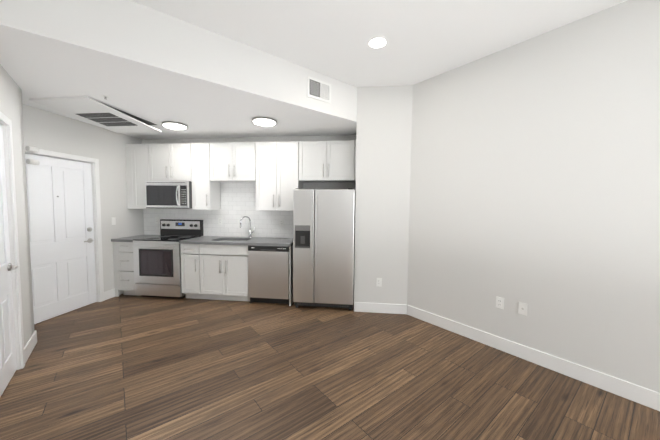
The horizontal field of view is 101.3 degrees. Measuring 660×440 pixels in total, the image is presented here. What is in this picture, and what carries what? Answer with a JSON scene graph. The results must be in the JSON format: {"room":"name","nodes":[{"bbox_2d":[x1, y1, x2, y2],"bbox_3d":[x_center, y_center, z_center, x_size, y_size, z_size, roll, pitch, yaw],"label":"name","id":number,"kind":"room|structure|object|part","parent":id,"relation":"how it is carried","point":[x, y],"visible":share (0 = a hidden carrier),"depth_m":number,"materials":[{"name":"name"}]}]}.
{"room":"kitchen","nodes":[
{"label":"kitchen","id":0,"kind":"room"},
{"bbox_2d":[0,64,34,346],"bbox_3d":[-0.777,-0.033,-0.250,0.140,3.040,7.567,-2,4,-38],"label":"wall","id":1,"kind":"structure","parent":0,"point":[9,100],"depth_m":2.53,"materials":[{"name":"white paint"}]},
{"bbox_2d":[0,112,24,396],"bbox_3d":[-2.550,0.250,2.044,0.118,2.180,0.800,-2,4,-38],"label":"closet door","id":2,"kind":"structure","parent":1,"relation":"in","point":[12,356],"depth_m":2.28,"materials":[{"name":"white wood"}]},
{"bbox_2d":[7,263,18,270],"bbox_3d":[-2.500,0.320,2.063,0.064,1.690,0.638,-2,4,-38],"label":"hardware piece","id":3,"kind":"object","parent":2,"relation":"attached to","point":[10,266],"visible":1,"depth_m":2.27,"materials":[{"name":"silver metal"}]},
{"bbox_2d":[24,330,36,362],"bbox_3d":[-0.974,1.419,-0.215,0.513,0.134,7.440,-2,4,-38],"label":"baseboard","id":4,"kind":"structure","parent":1,"relation":"attached to","point":[30,346],"depth_m":2.64,"materials":[{"name":"white wood"}]},
{"bbox_2d":[22,104,143,293],"bbox_3d":[-3.530,-0.273,3.498,0.140,3.040,2.880,1,3,7],"label":"wall","id":5,"kind":"structure","parent":0,"point":[47,130],"depth_m":4.07,"materials":[{"name":"white paint"}]},
{"bbox_2d":[25,146,103,323],"bbox_3d":[-3.504,0.192,3.504,0.126,2.110,1.050,1,3,7],"label":"entry door","id":6,"kind":"structure","parent":5,"relation":"in","point":[67,267],"depth_m":3.56,"materials":[{"name":"white wood"}]},
{"bbox_2d":[25,146,39,164],"bbox_3d":[-3.444,-0.745,3.134,0.060,0.205,0.090,1,3,7],"label":"door chime","id":7,"kind":"object","parent":6,"relation":"attached to","point":[32,161],"visible":1,"depth_m":3.11,"materials":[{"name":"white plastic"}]},
{"bbox_3d":[-3.447,0.009,3.694,0.060,0.660,0.427,1,3,7],"label":"entry door hardware","id":8,"kind":"part","parent":6,"relation":"part of","materials":[{"name":"silver metal"}]},
{"bbox_2d":[104,288,119,300],"bbox_3d":[-3.394,1.143,4.214,0.012,0.134,0.275,1,3,7],"label":"baseboard","id":9,"kind":"structure","parent":5,"relation":"attached to","point":[108,294],"depth_m":4.17,"materials":[{"name":"white wood"}]},
{"bbox_2d":[111,217,115,224],"bbox_3d":[-3.377,0.017,4.224,0.008,0.116,0.072,1,3,7],"label":"light switch","id":10,"kind":"object","parent":5,"relation":"attached to","point":[113,220],"visible":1,"depth_m":4.22,"materials":[{"name":"white plastic"}]},
{"bbox_2d":[0,0,356,138],"bbox_3d":[-2.128,-1.595,4.167,6.300,0.449,3.970,-2,4,-38],"label":"ceiling soffit","id":11,"kind":"structure","parent":0,"point":[146,63],"depth_m":2.51,"materials":[{"name":"white paint"}]},
{"bbox_2d":[29,96,160,132],"bbox_3d":[-2.831,-1.285,3.399,0.700,0.025,1.060,1,-1,7],"label":"panel","id":12,"kind":"object","parent":11,"relation":"attached to","point":[89,110],"visible":1,"depth_m":3.24,"materials":[{"name":"white metal"}]},
{"bbox_2d":[100,102,156,124],"bbox_3d":[-2.830,-1.332,3.398,0.640,0.001,1.000,1,3,7],"label":"hvac vent","id":13,"kind":"object","parent":11,"relation":"attached to","point":[141,120],"visible":0.21,"depth_m":3.55,"materials":[{"name":"grey metal"}]},
{"bbox_2d":[161,121,187,129],"bbox_3d":[-2.196,-1.337,3.834,0.336,0.026,0.336,1,3,7],"label":"disk","id":14,"kind":"object","parent":11,"relation":"attached to","point":[171,122],"visible":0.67,"depth_m":3.71,"materials":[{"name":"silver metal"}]},
{"bbox_2d":[163,123,186,129],"bbox_3d":[-2.196,-1.321,3.835,0.296,0.008,0.296,1,3,7],"label":"recessed light","id":15,"kind":"object","parent":14,"relation":"attached to","point":[175,126],"visible":0.98,"depth_m":3.81,"materials":[{"name":"white plastic"}]},
{"bbox_2d":[251,117,276,125],"bbox_3d":[-0.874,-1.312,3.608,0.336,0.026,0.336,1,3,7],"label":"disk","id":16,"kind":"object","parent":11,"relation":"attached to","point":[267,118],"visible":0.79,"depth_m":3.48,"materials":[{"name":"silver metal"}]},
{"bbox_2d":[253,119,275,125],"bbox_3d":[-0.874,-1.295,3.609,0.296,0.008,0.296,1,3,7],"label":"recessed light","id":17,"kind":"object","parent":16,"relation":"attached to","point":[263,122],"visible":0.96,"depth_m":3.58,"materials":[{"name":"white plastic"}]},
{"bbox_2d":[307,76,330,103],"bbox_3d":[-0.125,-1.542,3.214,0.350,0.230,0.015,-2,4,-38],"label":"air vent register","id":18,"kind":"object","parent":11,"relation":"attached to","point":[317,89],"visible":1,"depth_m":3.20,"materials":[{"name":"white plastic"}]},
{"bbox_2d":[141,135,355,237],"bbox_3d":[-1.138,-0.314,4.612,4.600,3.040,0.120,1,3,7],"label":"wall","id":19,"kind":"structure","parent":0,"point":[328,185],"depth_m":4.45,"materials":[{"name":"white paint"}]},
{"bbox_2d":[125,144,163,208],"bbox_3d":[-3.123,-0.717,4.579,0.404,1.050,0.328,1,3,7],"label":"upper cabinet","id":20,"kind":"object","parent":19,"relation":"attached to","point":[140,164],"depth_m":4.42,"materials":[{"name":"white wood"}]},
{"bbox_3d":[-3.288,-0.711,4.446,0.106,1.050,0.018,1,3,7],"label":"cabinet filler","id":21,"kind":"part","parent":20,"relation":"part of","materials":[{"name":"white wood"}]},
{"bbox_2d":[148,143,191,181],"bbox_3d":[-2.555,-0.931,4.482,0.730,0.600,0.367,1,3,7],"label":"upper cabinet","id":22,"kind":"object","parent":19,"relation":"attached to","point":[169,162],"visible":0.83,"depth_m":4.34,"materials":[{"name":"white wood"}]},
{"bbox_2d":[145,181,191,208],"bbox_3d":[-2.566,-0.410,4.466,0.728,0.431,0.458,1,3,7],"label":"microwave","id":23,"kind":"object","parent":22,"relation":"attached to","point":[168,194],"visible":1,"depth_m":4.28,"materials":[{"name":"grey metal"}]},
{"bbox_2d":[191,143,220,209],"bbox_3d":[-2.037,-0.698,4.436,0.307,1.050,0.367,1,3,7],"label":"upper cabinet","id":24,"kind":"object","parent":19,"relation":"attached to","point":[206,195],"visible":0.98,"depth_m":4.30,"materials":[{"name":"white wood"}]},
{"bbox_2d":[143,182,292,237],"bbox_3d":[-1.877,-0.190,4.637,2.883,0.944,0.010,1,3,7],"label":"tile backsplash","id":25,"kind":"structure","parent":19,"relation":"attached to","point":[238,201],"depth_m":4.60,"materials":[{"name":"white tile"}]},
{"bbox_2d":[210,142,255,181],"bbox_3d":[-1.509,-0.919,4.363,0.741,0.590,0.367,1,3,7],"label":"upper cabinet","id":26,"kind":"object","parent":19,"relation":"attached to","point":[233,162],"visible":1,"depth_m":4.22,"materials":[{"name":"white wood"}]},
{"bbox_2d":[255,141,302,210],"bbox_3d":[-0.800,-0.678,4.295,0.677,1.050,0.367,1,3,7],"label":"upper cabinet","id":27,"kind":"object","parent":19,"relation":"attached to","point":[277,174],"visible":0.94,"depth_m":4.16,"materials":[{"name":"white wood"}]},
{"bbox_2d":[299,140,355,181],"bbox_3d":[-0.025,-0.895,4.194,0.867,0.590,0.367,1,3,7],"label":"upper cabinet","id":28,"kind":"object","parent":19,"relation":"attached to","point":[326,161],"depth_m":4.05,"materials":[{"name":"white wood"}]},
{"bbox_3d":[0.378,-0.881,4.015,0.025,0.590,0.018,1,3,7],"label":"cabinet filler","id":29,"kind":"part","parent":28,"relation":"part of","materials":[{"name":"white wood"}]},
{"bbox_2d":[0,293,659,439],"bbox_3d":[-0.094,1.423,1.739,6.300,0.080,10.600,-2,4,-38],"label":"floor","id":30,"kind":"structure","parent":0,"point":[127,367],"depth_m":2.24,"materials":[{"name":"brown wood"}]},
{"bbox_2d":[113,242,140,296],"bbox_3d":[-3.174,0.758,4.502,0.368,0.873,0.657,1,3,7],"label":"base cabinet","id":31,"kind":"object","parent":30,"relation":"on","point":[123,260],"visible":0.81,"depth_m":4.22,"materials":[{"name":"white wood"}]},
{"bbox_2d":[111,235,158,241],"bbox_3d":[-3.167,0.300,4.482,0.371,0.040,0.642,1,3,7],"label":"countertop","id":32,"kind":"structure","parent":31,"relation":"on","point":[127,239],"depth_m":4.27,"materials":[{"name":"grey stone"}]},
{"bbox_2d":[132,219,203,298],"bbox_3d":[-2.611,0.608,4.403,0.757,1.195,0.704,1,3,7],"label":"range","id":33,"kind":"object","parent":30,"relation":"on","point":[157,266],"visible":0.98,"depth_m":4.14,"materials":[{"name":"silver metal"}]},
{"bbox_2d":[181,244,203,298],"bbox_3d":[-2.078,0.776,4.377,0.300,0.873,0.657,1,3,7],"label":"base cabinet","id":34,"kind":"object","parent":30,"relation":"on","point":[190,269],"visible":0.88,"depth_m":4.09,"materials":[{"name":"white wood"}]},
{"bbox_2d":[200,240,249,300],"bbox_3d":[-1.548,0.784,4.317,0.758,0.873,0.657,1,3,7],"label":"base cabinet","id":35,"kind":"object","parent":30,"relation":"on","point":[223,272],"visible":0.81,"depth_m":4.03,"materials":[{"name":"white wood"}]},
{"bbox_2d":[179,236,292,246],"bbox_3d":[-1.377,0.329,4.278,1.708,0.040,0.642,1,3,7],"label":"countertop","id":36,"kind":"structure","parent":35,"relation":"on","point":[257,241],"depth_m":4.06,"materials":[{"name":"grey stone"}]},
{"bbox_2d":[240,216,254,237],"bbox_3d":[-1.346,0.117,4.428,0.201,0.365,0.175,1,3,7],"label":"faucet","id":37,"kind":"object","parent":36,"relation":"on","point":[250,232],"visible":1,"depth_m":4.47,"materials":[{"name":"silver metal"}]},
{"bbox_2d":[248,245,288,304],"bbox_3d":[-0.864,0.796,4.238,0.603,0.872,0.621,1,3,7],"label":"dishwasher","id":38,"kind":"object","parent":30,"relation":"on","point":[268,274],"visible":0.9,"depth_m":3.93,"materials":[{"name":"grey metal"}]},
{"bbox_2d":[289,245,292,305],"bbox_3d":[-0.545,0.799,4.222,0.022,0.873,0.618,1,3,7],"label":"cabinet end panel","id":39,"kind":"object","parent":30,"relation":"on","point":[290,275],"visible":0.31,"depth_m":3.94,"materials":[{"name":"white"}]},
{"bbox_2d":[293,188,355,309],"bbox_3d":[-0.059,0.399,4.055,0.848,1.699,0.768,1,3,7],"label":"fridge","id":40,"kind":"object","parent":30,"relation":"on","point":[323,244],"visible":1,"depth_m":3.73,"materials":[{"name":"grey metal"}]},
{"bbox_3d":[-0.334,0.151,3.714,0.321,0.990,0.058,1,3,7],"label":"trim","id":41,"kind":"part","parent":40,"relation":"part of","materials":[{"name":"silver metal"}]},
{"bbox_2d":[354,85,412,304],"bbox_3d":[0.750,-0.264,4.047,0.720,3.040,0.815,1,3,7],"label":"wall block","id":42,"kind":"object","parent":30,"relation":"on","point":[383,153],"visible":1,"depth_m":3.64,"materials":[{"name":"white paint"}]},
{"bbox_2d":[376,278,381,286],"bbox_3d":[0.673,0.852,3.703,0.072,0.116,0.008,1,3,7],"label":"outlet","id":43,"kind":"object","parent":42,"relation":"attached to","point":[379,282],"visible":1,"depth_m":3.70,"materials":[{"name":"white plastic"}]},
{"bbox_2d":[354,302,406,313],"bbox_3d":[0.690,1.210,3.719,0.718,0.134,0.012,1,3,7],"label":"baseboard","id":44,"kind":"structure","parent":42,"relation":"attached to","point":[380,308],"depth_m":3.71,"materials":[{"name":"white wood"}]},
{"bbox_2d":[131,0,626,86],"bbox_3d":[-0.064,-1.702,1.560,6.300,0.100,10.600,-2,4,-38],"label":"ceiling","id":45,"kind":"structure","parent":0,"point":[427,39],"depth_m":2.39,"materials":[{"name":"white paint"}]},
{"bbox_2d":[367,36,387,47],"bbox_3d":[0.457,-1.703,2.602,0.196,0.005,0.196,1,3,7],"label":"recessed light","id":46,"kind":"object","parent":45,"relation":"in","point":[378,42],"visible":1,"depth_m":2.59,"materials":[{"name":"white plastic"}]},
{"bbox_2d":[407,0,659,392],"bbox_3d":[2.821,-0.098,1.503,0.140,3.040,5.840,-2,4,-38],"label":"wall","id":47,"kind":"structure","parent":0,"point":[535,176],"depth_m":2.42,"materials":[{"name":"white paint"}]},
{"bbox_2d":[496,296,503,308],"bbox_3d":[1.745,0.850,2.781,0.008,0.116,0.072,-2,4,-38],"label":"electrical outlet","id":48,"kind":"object","parent":47,"relation":"attached to","point":[500,302],"visible":1,"depth_m":2.78,"materials":[{"name":"white plastic"}]},
{"bbox_2d":[518,302,527,315],"bbox_3d":[1.867,0.860,2.623,0.013,0.116,0.072,-2,4,-38],"label":"outlet","id":49,"kind":"object","parent":47,"relation":"attached to","point":[522,308],"visible":1,"depth_m":2.62,"materials":[{"name":"white plastic"}]},
{"bbox_2d":[407,305,659,410],"bbox_3d":[2.763,1.356,1.517,0.012,0.134,5.507,-2,4,-38],"label":"baseboard","id":50,"kind":"structure","parent":47,"relation":"attached to","point":[649,398],"depth_m":2.45,"materials":[{"name":"white wood"}]}
]}

